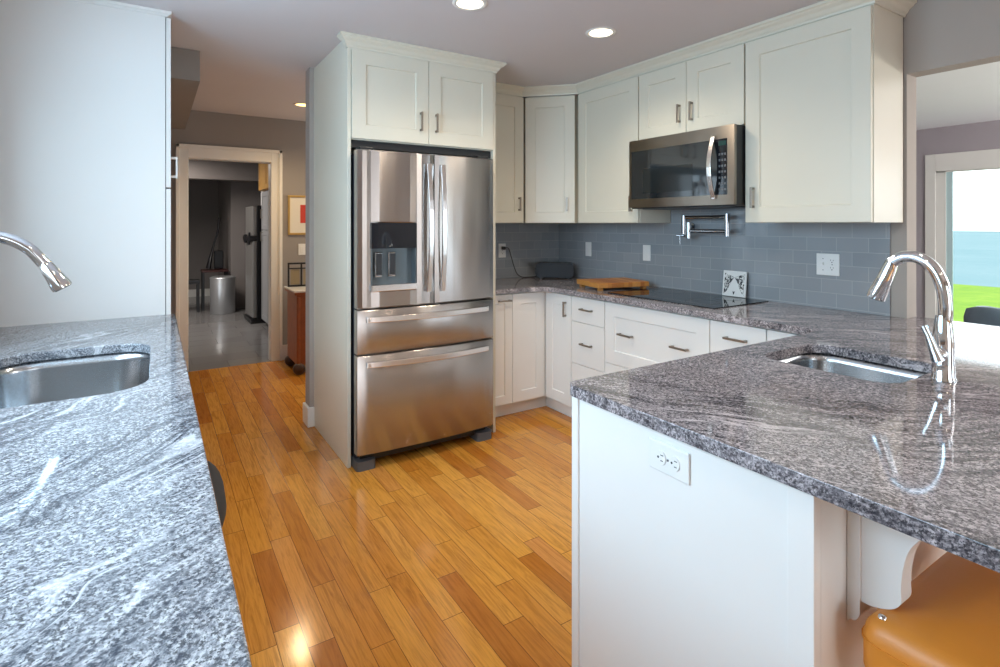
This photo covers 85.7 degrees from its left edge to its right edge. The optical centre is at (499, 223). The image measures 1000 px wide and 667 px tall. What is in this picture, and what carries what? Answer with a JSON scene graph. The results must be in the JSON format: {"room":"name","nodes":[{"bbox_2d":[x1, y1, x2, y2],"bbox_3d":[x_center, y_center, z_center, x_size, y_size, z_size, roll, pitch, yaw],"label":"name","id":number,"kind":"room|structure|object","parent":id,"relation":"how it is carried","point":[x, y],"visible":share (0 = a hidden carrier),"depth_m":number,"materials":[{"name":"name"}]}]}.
{"room":"kitchen","nodes":[
{"label":"kitchen","id":0,"kind":"room"},
{"bbox_2d":[188,179,218,289],"bbox_3d":[-4.572,0.154,7.427,4.500,2.420,5.960,0,0,-33],"label":"wall","id":1,"kind":"structure","parent":0,"point":[203,195],"depth_m":10.17,"materials":[{"name":"paint"}]},
{"bbox_2d":[188,288,209,296],"bbox_3d":[-6.666,1.294,9.495,3.000,0.140,0.020,0,0,-33],"label":"baseboard","id":2,"kind":"structure","parent":1,"relation":"attached to","point":[191,293],"depth_m":10.09,"materials":[{"name":"paint"}]},
{"bbox_2d":[188,159,258,181],"bbox_3d":[-4.723,-0.856,7.663,4.300,0.400,0.200,0,0,-33],"label":"ceiling","id":3,"kind":"structure","parent":1,"relation":"attached to","point":[197,169],"depth_m":7.95,"materials":[{"name":"white paint"}]},
{"bbox_2d":[259,163,267,191],"bbox_3d":[-2.828,-0.726,7.094,0.500,0.560,1.000,0,0,-33],"label":"upper cabinet","id":4,"kind":"object","parent":1,"relation":"attached to","point":[263,168],"visible":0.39,"depth_m":7.09,"materials":[{"name":"brown wood"}]},
{"bbox_2d":[170,110,305,344],"bbox_3d":[-2.080,0.154,5.554,3.920,2.420,0.120,0,0,-33],"label":"wall","id":5,"kind":"structure","parent":0,"point":[202,127],"depth_m":5.34,"materials":[{"name":"paint"}]},
{"bbox_2d":[176,143,281,369],"bbox_3d":[-2.601,0.315,5.204,0.915,2.100,0.150,0,0,-33],"label":"trim","id":6,"kind":"structure","parent":5,"relation":"attached to","point":[273,158],"depth_m":5.23,"materials":[{"name":"paint"}]},
{"bbox_2d":[282,344,286,359],"bbox_3d":[-1.373,1.290,5.925,1.928,0.150,0.018,0,0,-33],"label":"baseboard","id":7,"kind":"structure","parent":5,"relation":"attached to","point":[284,347],"depth_m":5.41,"materials":[{"name":"paint"}]},
{"bbox_2d":[288,195,305,234],"bbox_3d":[-1.962,-0.090,5.546,0.420,0.400,0.020,0,0,-33],"label":"framed picture","id":8,"kind":"object","parent":5,"relation":"attached to","point":[296,203],"visible":0.42,"depth_m":5.48},
{"bbox_2d":[300,205,305,222],"bbox_3d":[-1.958,-0.103,5.548,0.190,0.185,0.002,0,0,-33],"label":"print","id":9,"kind":"object","parent":8,"relation":"attached to","point":[302,207],"depth_m":5.51},
{"bbox_2d":[298,244,304,254],"bbox_3d":[-2.027,0.260,5.512,0.070,0.115,0.008,0,0,-33],"label":"light switch","id":10,"kind":"object","parent":5,"relation":"attached to","point":[301,247],"visible":1,"depth_m":5.51,"materials":[{"name":"white plastic"}]},
{"bbox_2d":[219,180,260,308],"bbox_3d":[-4.313,0.154,9.824,1.280,2.420,2.000,0,0,-33],"label":"wall","id":11,"kind":"structure","parent":0,"point":[234,196],"depth_m":8.74,"materials":[{"name":"paint"}]},
{"bbox_2d":[306,67,353,406],"bbox_3d":[-0.367,0.154,4.281,2.246,2.420,0.115,0,0,-33],"label":"wall","id":12,"kind":"structure","parent":0,"point":[310,71],"depth_m":3.64,"materials":[{"name":"paint"}]},
{"bbox_2d":[303,402,313,427],"bbox_3d":[-1.308,1.300,3.679,0.045,0.130,0.147,0,0,-33],"label":"baseboard","id":13,"kind":"structure","parent":12,"relation":"attached to","point":[308,412],"depth_m":3.62,"materials":[{"name":"paint"}]},
{"bbox_2d":[495,93,523,222],"bbox_3d":[-0.112,-0.497,4.156,0.526,0.980,0.348,0,0,-33],"label":"upper cabinet","id":14,"kind":"object","parent":12,"relation":"attached to","point":[509,109],"visible":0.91,"depth_m":4.11,"materials":[{"name":"paint"}]},
{"bbox_2d":[495,223,558,278],"bbox_3d":[0.044,0.221,4.468,1.125,0.456,0.011,0,0,-33],"label":"backsplash","id":15,"kind":"structure","parent":12,"relation":"attached to","point":[529,244],"depth_m":4.57,"materials":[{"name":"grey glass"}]},
{"bbox_2d":[499,244,505,257],"bbox_3d":[0.019,0.218,4.440,0.070,0.115,0.008,0,0,-33],"label":"wall outlet","id":16,"kind":"object","parent":15,"relation":"attached to","point":[502,253],"visible":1,"depth_m":4.43,"materials":[{"name":"white plastic"}]},
{"bbox_2d":[188,296,571,666],"bbox_3d":[-1.816,1.389,3.883,5.125,0.052,14.900,0,0,-33],"label":"floor","id":17,"kind":"structure","parent":0,"point":[456,552],"depth_m":2.39,"materials":[{"name":"brown wood"}]},
{"bbox_2d":[0,0,177,326],"bbox_3d":[-2.071,0.155,2.755,0.711,2.419,0.614,0,0,-33],"label":"pantry cabinet","id":18,"kind":"object","parent":17,"relation":"on","point":[85,85],"visible":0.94,"depth_m":2.51,"materials":[{"name":"paint"}]},
{"bbox_2d":[188,279,199,311],"bbox_3d":[-4.817,1.113,8.339,0.290,0.500,0.240,0,0,-33],"label":"stool","id":19,"kind":"object","parent":17,"relation":"on","point":[190,281],"visible":0.52,"depth_m":8.32,"materials":[{"name":"black plastic"}]},
{"bbox_2d":[200,268,228,310],"bbox_3d":[-4.595,1.048,8.670,0.380,0.630,0.360,0,0,-33],"label":"side table","id":20,"kind":"object","parent":17,"relation":"on","point":[225,270],"visible":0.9,"depth_m":8.47,"materials":[{"name":"black plastic"}]},
{"bbox_2d":[206,217,223,268],"bbox_3d":[-4.619,0.312,8.726,0.260,0.842,0.200,0,0,-33],"label":"instrument case","id":21,"kind":"object","parent":20,"relation":"on","point":[218,254],"visible":1,"depth_m":8.75,"materials":[{"name":"black plastic"}]},
{"bbox_2d":[207,460,226,525],"bbox_3d":[-0.809,0.970,1.127,0.416,0.790,0.516,0,0,-33],"label":"bar stool","id":22,"kind":"object","parent":17,"relation":"on","point":[217,482],"visible":0.09,"depth_m":1.18,"materials":[{"name":"leather"}]},
{"bbox_2d":[210,275,235,313],"bbox_3d":[-4.265,1.081,8.288,0.356,0.563,0.356,0,0,-33],"label":"trash bin","id":23,"kind":"object","parent":17,"relation":"on","point":[222,287],"visible":1,"depth_m":8.14,"materials":[{"name":"metal"}]},
{"bbox_2d":[243,205,265,323],"bbox_3d":[-3.269,0.554,7.751,0.725,1.620,0.560,0,0,-35],"label":"refrigerator","id":24,"kind":"object","parent":17,"relation":"on","point":[251,238],"visible":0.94,"depth_m":7.39,"materials":[{"name":"black plastic"}]},
{"bbox_2d":[260,190,267,325],"bbox_3d":[-2.737,0.465,7.045,0.630,1.800,0.900,0,0,-33],"label":"tall cabinet","id":25,"kind":"object","parent":17,"relation":"on","point":[264,217],"visible":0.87,"depth_m":7.07,"materials":[{"name":"grey paint"}]},
{"bbox_2d":[284,286,305,374],"bbox_3d":[-1.696,0.982,5.195,0.654,0.764,0.460,0,0,-33],"label":"console table","id":26,"kind":"object","parent":17,"relation":"on","point":[296,296],"visible":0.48,"depth_m":4.91,"materials":[{"name":"brown wood"}]},
{"bbox_2d":[288,262,305,286],"bbox_3d":[-1.911,0.484,5.181,0.246,0.230,0.022,0,0,-21],"label":"photo frame","id":27,"kind":"object","parent":26,"relation":"on","point":[294,271],"visible":0.66,"depth_m":5.16,"materials":[{"name":"black plastic"}]},
{"bbox_2d":[291,269,298,284],"bbox_3d":[-1.963,0.507,5.160,0.078,0.146,0.005,0,0,-21],"label":"photo","id":28,"kind":"object","parent":27,"relation":"attached to","point":[294,272],"depth_m":5.16},
{"bbox_2d":[303,269,305,283],"bbox_3d":[-1.856,0.507,5.201,0.078,0.146,0.005,0,0,-21],"label":"photo","id":29,"kind":"object","parent":27,"relation":"attached to","point":[304,270],"depth_m":5.19},
{"bbox_2d":[314,31,506,467],"bbox_3d":[-0.629,0.155,3.567,1.081,2.419,0.804,0,0,-33],"label":"tall cabinet","id":30,"kind":"object","parent":17,"relation":"on","point":[380,94],"visible":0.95,"depth_m":3.26,"materials":[{"name":"paint"}]},
{"bbox_2d":[351,146,492,471],"bbox_3d":[-0.604,0.467,3.484,0.875,1.795,0.878,0,0,-33],"label":"refrigerator","id":31,"kind":"object","parent":17,"relation":"on","point":[422,224],"visible":0.98,"depth_m":3.12,"materials":[{"name":"silver metal"}]},
{"bbox_2d":[495,292,545,416],"bbox_3d":[-0.014,0.924,4.061,0.586,0.881,0.632,0,0,-33],"label":"base cabinet","id":32,"kind":"object","parent":17,"relation":"on","point":[520,318],"visible":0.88,"depth_m":3.84,"materials":[{"name":"paint"}]},
{"bbox_2d":[546,292,572,417],"bbox_3d":[0.630,0.924,4.014,0.648,0.881,0.392,0,0,-33],"label":"base cabinet","id":33,"kind":"object","parent":17,"relation":"on","point":[559,320],"visible":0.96,"depth_m":3.82,"materials":[{"name":"paint"}]},
{"bbox_2d":[572,296,605,380],"bbox_3d":[0.823,0.924,3.711,0.648,0.881,0.322,0,0,-33],"label":"base cabinet","id":34,"kind":"object","parent":17,"relation":"on","point":[588,314],"visible":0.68,"depth_m":3.54,"materials":[{"name":"paint"}]},
{"bbox_2d":[605,301,711,373],"bbox_3d":[1.118,0.924,3.250,0.648,0.881,0.768,0,0,-33],"label":"base cabinet","id":35,"kind":"object","parent":17,"relation":"on","point":[635,336],"visible":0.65,"depth_m":3.12,"materials":[{"name":"paint"}]},
{"bbox_2d":[710,319,768,352],"bbox_3d":[1.407,0.924,2.798,0.648,0.881,0.303,0,0,-33],"label":"base cabinet","id":36,"kind":"object","parent":17,"relation":"on","point":[724,335],"visible":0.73,"depth_m":2.66,"materials":[{"name":"paint"}]},
{"bbox_2d":[572,396,946,666],"bbox_3d":[1.216,0.924,1.796,1.996,0.881,0.697,0,0,-33],"label":"base cabinet","id":37,"kind":"object","parent":17,"relation":"on","point":[736,565],"visible":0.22,"depth_m":1.19,"materials":[{"name":"paint"}]},
{"bbox_2d":[649,437,689,484],"bbox_3d":[0.388,0.544,1.241,0.008,0.070,0.115,0,0,-33],"label":"wall outlet","id":38,"kind":"object","parent":37,"relation":"attached to","point":[667,459],"visible":1,"depth_m":1.23,"materials":[{"name":"white plastic"}]},
{"bbox_2d":[656,450,665,464],"bbox_3d":[0.375,0.544,1.256,0.003,0.033,0.029,0,0,-33],"label":"receptacle","id":39,"kind":"object","parent":38,"relation":"attached to","point":[660,454],"depth_m":1.25,"materials":[{"name":"white plastic"}]},
{"bbox_2d":[669,456,679,471],"bbox_3d":[0.396,0.544,1.223,0.003,0.033,0.029,0,0,-33],"label":"receptacle","id":40,"kind":"object","parent":38,"relation":"attached to","point":[674,461],"depth_m":1.22,"materials":[{"name":"white plastic"}]},
{"bbox_2d":[495,276,999,572],"bbox_3d":[0.686,0.466,2.733,2.142,0.032,3.626,0,0,-33],"label":"countertop","id":41,"kind":"structure","parent":37,"relation":"on","point":[918,458],"depth_m":1.28,"materials":[{"name":"grey stone"}]},
{"bbox_2d":[501,246,573,278],"bbox_3d":[0.316,0.317,4.487,0.605,0.265,0.180,0,0,2],"label":"toaster","id":42,"kind":"object","parent":41,"relation":"on","point":[543,269],"visible":1,"depth_m":4.41,"materials":[{"name":"black plastic"}]},
{"bbox_2d":[577,277,648,290],"bbox_3d":[0.794,0.423,3.808,0.400,0.052,0.310,0,0,-20],"label":"cutting board","id":43,"kind":"object","parent":41,"relation":"on","point":[599,283],"visible":0.99,"depth_m":3.71,"materials":[{"name":"brown wood"}]},
{"bbox_2d":[608,287,767,308],"bbox_3d":[1.127,0.446,3.314,0.510,0.006,0.800,0,0,-33],"label":"cooktop","id":44,"kind":"object","parent":41,"relation":"in","point":[684,297],"visible":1,"depth_m":3.25,"materials":[{"name":"black glass"}]},
{"bbox_2d":[722,270,746,297],"bbox_3d":[1.431,0.364,3.286,0.025,0.155,0.155,0,0,-33],"label":"decorative tile","id":45,"kind":"structure","parent":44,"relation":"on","point":[734,282],"depth_m":3.28,"materials":[{"name":"white ceramic"}]},
{"bbox_2d":[777,353,927,382],"bbox_3d":[1.142,0.567,1.769,0.422,0.169,0.448,0,0,-33],"label":"sink","id":46,"kind":"object","parent":41,"relation":"in","point":[851,367],"visible":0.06,"depth_m":1.93,"materials":[{"name":"silver metal"}]},
{"bbox_2d":[866,251,956,382],"bbox_3d":[1.226,0.265,1.622,0.088,0.369,0.229,0,0,-33],"label":"faucet","id":47,"kind":"object","parent":41,"relation":"on","point":[941,343],"visible":1,"depth_m":1.55,"materials":[{"name":"silver metal"}]},
{"bbox_2d":[847,510,920,620],"bbox_3d":[0.749,0.620,0.944,0.056,0.274,0.235,0,0,-33],"label":"corbel","id":48,"kind":"object","parent":37,"relation":"attached to","point":[880,557],"visible":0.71,"depth_m":0.99,"materials":[{"name":"paint"}]},
{"bbox_2d":[767,329,799,340],"bbox_3d":[1.569,0.924,2.573,0.618,0.881,0.245,0,0,-33],"label":"base cabinet","id":49,"kind":"object","parent":17,"relation":"on","point":[771,334],"visible":0.16,"depth_m":2.47,"materials":[{"name":"paint"}]},
{"bbox_2d":[862,552,999,666],"bbox_3d":[0.972,1.025,0.902,0.495,0.680,0.475,0,0,-33],"label":"bar stool","id":50,"kind":"object","parent":17,"relation":"on","point":[950,617],"visible":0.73,"depth_m":0.94,"materials":[{"name":"orange leather"}]},
{"bbox_3d":[-1.520,0.924,1.871,0.691,0.881,1.470,0,0,-33],"label":"base cabinet","id":51,"kind":"object","parent":17,"relation":"on","visible":0},
{"bbox_2d":[0,314,251,666],"bbox_3d":[-0.832,0.466,0.805,0.702,0.032,4.052,0,0,-33],"label":"countertop","id":52,"kind":"structure","parent":51,"relation":"on","point":[113,551],"depth_m":0.81,"materials":[{"name":"grey stone"}]},
{"bbox_2d":[0,231,71,291],"bbox_3d":[-1.473,0.233,1.578,0.350,0.434,0.088,0,0,-33],"label":"faucet","id":53,"kind":"object","parent":52,"relation":"on","point":[56,279],"visible":1,"depth_m":1.61,"materials":[{"name":"silver metal"}]},
{"bbox_2d":[0,352,149,408],"bbox_3d":[-1.338,0.582,1.655,0.481,0.199,0.742,0,0,-33],"label":"sink","id":54,"kind":"object","parent":52,"relation":"in","point":[36,382],"visible":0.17,"depth_m":1.94,"materials":[{"name":"silver metal"}]},
{"bbox_2d":[111,0,999,129],"bbox_3d":[2.060,-1.095,2.885,8.020,0.080,9.040,0,0,-33],"label":"ceiling","id":55,"kind":"structure","parent":0,"point":[256,56],"depth_m":3.05,"materials":[{"name":"paint"}]},
{"bbox_2d":[293,103,305,106],"bbox_3d":[-1.740,-1.052,4.763,0.168,0.005,0.168,0,0,-33],"label":"recessed light","id":56,"kind":"object","parent":55,"relation":"in","point":[294,104],"visible":0.63,"depth_m":4.74,"materials":[{"name":"white plastic"}]},
{"bbox_2d":[452,0,486,10],"bbox_3d":[-0.144,-1.052,2.573,0.168,0.005,0.168,0,0,-33],"label":"recessed light","id":57,"kind":"object","parent":55,"relation":"in","point":[467,5],"visible":1,"depth_m":2.58,"materials":[{"name":"white plastic"}]},
{"bbox_2d":[457,0,482,8],"bbox_3d":[-0.144,-1.052,2.573,0.126,0.002,0.126,0,0,-33],"label":"diffuser","id":58,"kind":"object","parent":57,"relation":"attached to","point":[461,4],"depth_m":2.58,"materials":[{"name":"beige plastic"}]},
{"bbox_2d":[585,27,615,37],"bbox_3d":[0.554,-1.052,2.966,0.168,0.005,0.168,0,0,-33],"label":"recessed light","id":59,"kind":"object","parent":55,"relation":"in","point":[599,32],"visible":1,"depth_m":2.96,"materials":[{"name":"white plastic"}]},
{"bbox_2d":[589,29,611,36],"bbox_3d":[0.554,-1.052,2.966,0.126,0.002,0.126,0,0,-33],"label":"diffuser","id":60,"kind":"object","parent":59,"relation":"attached to","point":[592,32],"depth_m":2.96,"materials":[{"name":"beige plastic"}]},
{"bbox_2d":[891,0,999,317],"bbox_3d":[2.441,0.154,1.886,0.106,2.420,6.947,0,0,-33],"label":"wall","id":61,"kind":"structure","parent":0,"point":[939,36],"depth_m":2.52,"materials":[{"name":"paint"}]},
{"bbox_2d":[524,95,577,222],"bbox_3d":[0.430,-0.497,4.354,0.593,0.980,0.593,0,0,-33],"label":"upper cabinet","id":62,"kind":"object","parent":61,"relation":"attached to","point":[550,122],"visible":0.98,"depth_m":4.14,"materials":[{"name":"paint"}]},
{"bbox_2d":[578,75,670,222],"bbox_3d":[0.871,-0.497,3.896,0.348,0.980,0.610,0,0,-33],"label":"upper cabinet","id":63,"kind":"object","parent":61,"relation":"attached to","point":[608,116],"visible":0.6,"depth_m":3.81,"materials":[{"name":"paint"}]},
{"bbox_2d":[639,43,744,139],"bbox_3d":[1.241,-0.764,3.317,0.348,0.447,0.760,0,0,-33],"label":"upper cabinet","id":64,"kind":"object","parent":61,"relation":"attached to","point":[707,91],"visible":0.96,"depth_m":3.18,"materials":[{"name":"paint"}]},
{"bbox_2d":[629,124,744,209],"bbox_3d":[1.194,-0.315,3.286,0.457,0.441,0.756,0,0,-33],"label":"microwave","id":65,"kind":"object","parent":64,"relation":"attached to","point":[702,168],"visible":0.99,"depth_m":3.12,"materials":[{"name":"silver metal"}]},
{"bbox_2d":[559,208,890,315],"bbox_3d":[1.213,-0.043,3.695,0.011,0.984,2.550,0,0,-33],"label":"backsplash","id":66,"kind":"structure","parent":61,"relation":"attached to","point":[778,260],"depth_m":3.26,"materials":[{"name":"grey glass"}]},
{"bbox_2d":[585,242,590,255],"bbox_3d":[0.727,0.206,4.436,0.008,0.115,0.070,0,0,-33],"label":"wall outlet","id":67,"kind":"object","parent":66,"relation":"attached to","point":[587,244],"visible":1,"depth_m":4.43,"materials":[{"name":"white plastic"}]},
{"bbox_2d":[643,245,650,260],"bbox_3d":[1.064,0.209,3.909,0.008,0.115,0.070,0,0,-33],"label":"light switch","id":68,"kind":"object","parent":66,"relation":"attached to","point":[646,248],"visible":1,"depth_m":3.90,"materials":[{"name":"white plastic"}]},
{"bbox_2d":[676,214,729,244],"bbox_3d":[1.281,0.036,3.417,0.120,0.197,0.381,0,0,-20],"label":"pot filler","id":69,"kind":"object","parent":66,"relation":"attached to","point":[687,228],"visible":1,"depth_m":3.40,"materials":[{"name":"silver metal"}]},
{"bbox_2d":[816,253,839,275],"bbox_3d":[1.734,0.214,2.854,0.016,0.115,0.116,0,0,-33],"label":"wall outlet","id":70,"kind":"object","parent":66,"relation":"attached to","point":[826,264],"visible":1,"depth_m":2.85,"materials":[{"name":"white plastic"}]},
{"bbox_2d":[745,4,902,222],"bbox_3d":[1.612,-0.497,2.737,0.348,0.980,0.614,0,0,-33],"label":"upper cabinet","id":71,"kind":"object","parent":61,"relation":"attached to","point":[824,97],"visible":1,"depth_m":2.57,"materials":[{"name":"paint"}]},
{"bbox_2d":[495,0,916,96],"bbox_3d":[0.956,-1.021,3.356,2.597,0.067,0.702,0,0,39],"label":"crown molding","id":72,"kind":"structure","parent":71,"relation":"attached to","point":[824,9],"depth_m":3.04,"materials":[{"name":"paint"}]},
{"bbox_2d":[916,120,999,316],"bbox_3d":[5.640,0.154,4.675,0.120,2.420,8.200,0,0,-33],"label":"wall","id":73,"kind":"structure","parent":0,"point":[981,135],"depth_m":5.92,"materials":[{"name":"paint"}]},
{"bbox_2d":[925,149,999,318],"bbox_3d":[5.765,0.300,4.349,0.020,2.128,3.875,0,0,-33],"label":"trim","id":74,"kind":"structure","parent":73,"relation":"attached to","point":[980,159],"depth_m":5.90,"materials":[{"name":"paint"}]},
{"bbox_2d":[936,167,999,313],"bbox_3d":[5.810,0.391,4.381,0.050,1.948,3.720,0,0,-33],"label":"door","id":75,"kind":"structure","parent":73,"relation":"in","point":[944,179],"depth_m":5.85,"materials":[{"name":"paint"}]},
{"bbox_2d":[953,284,999,321],"bbox_3d":[14.069,2.365,8.998,18.600,0.100,60.000,0,0,-33],"label":"lawn","id":76,"kind":"structure","parent":0,"point":[964,296],"depth_m":16.97,"materials":[{"name":"green plant"}]},
{"bbox_3d":[3.906,1.389,3.567,4.175,0.050,8.200,0,0,-33],"label":"floor","id":77,"kind":"structure","parent":0,"visible":0},
{"bbox_2d":[963,306,999,325],"bbox_3d":[3.355,0.942,3.327,0.633,0.845,0.794,0,0,-33],"label":"dining chair","id":78,"kind":"object","parent":77,"relation":"on","point":[985,315],"visible":0.35,"depth_m":3.39,"materials":[{"name":"black leather"}]},
{"label":"outside","id":79,"kind":"structure","parent":0,"visible":0},
{"bbox_2d":[953,231,999,286],"bbox_3d":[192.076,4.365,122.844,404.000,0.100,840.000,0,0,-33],"label":"water","id":80,"kind":"structure","parent":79,"point":[976,254],"depth_m":67.45,"materials":[{"name":"blue liquid"}]},
{"bbox_3d":[-1.249,0.155,0.709,0.100,2.420,8.940,0,0,-33],"label":"wall","id":81,"kind":"structure","parent":0,"visible":0},
{"bbox_2d":[171,47,199,128],"bbox_3d":[-2.722,-0.963,3.893,0.849,0.184,1.986,0,0,-33],"label":"soffit","id":82,"kind":"object","parent":81,"relation":"attached to","point":[185,63],"depth_m":3.31,"materials":[{"name":"paint"}]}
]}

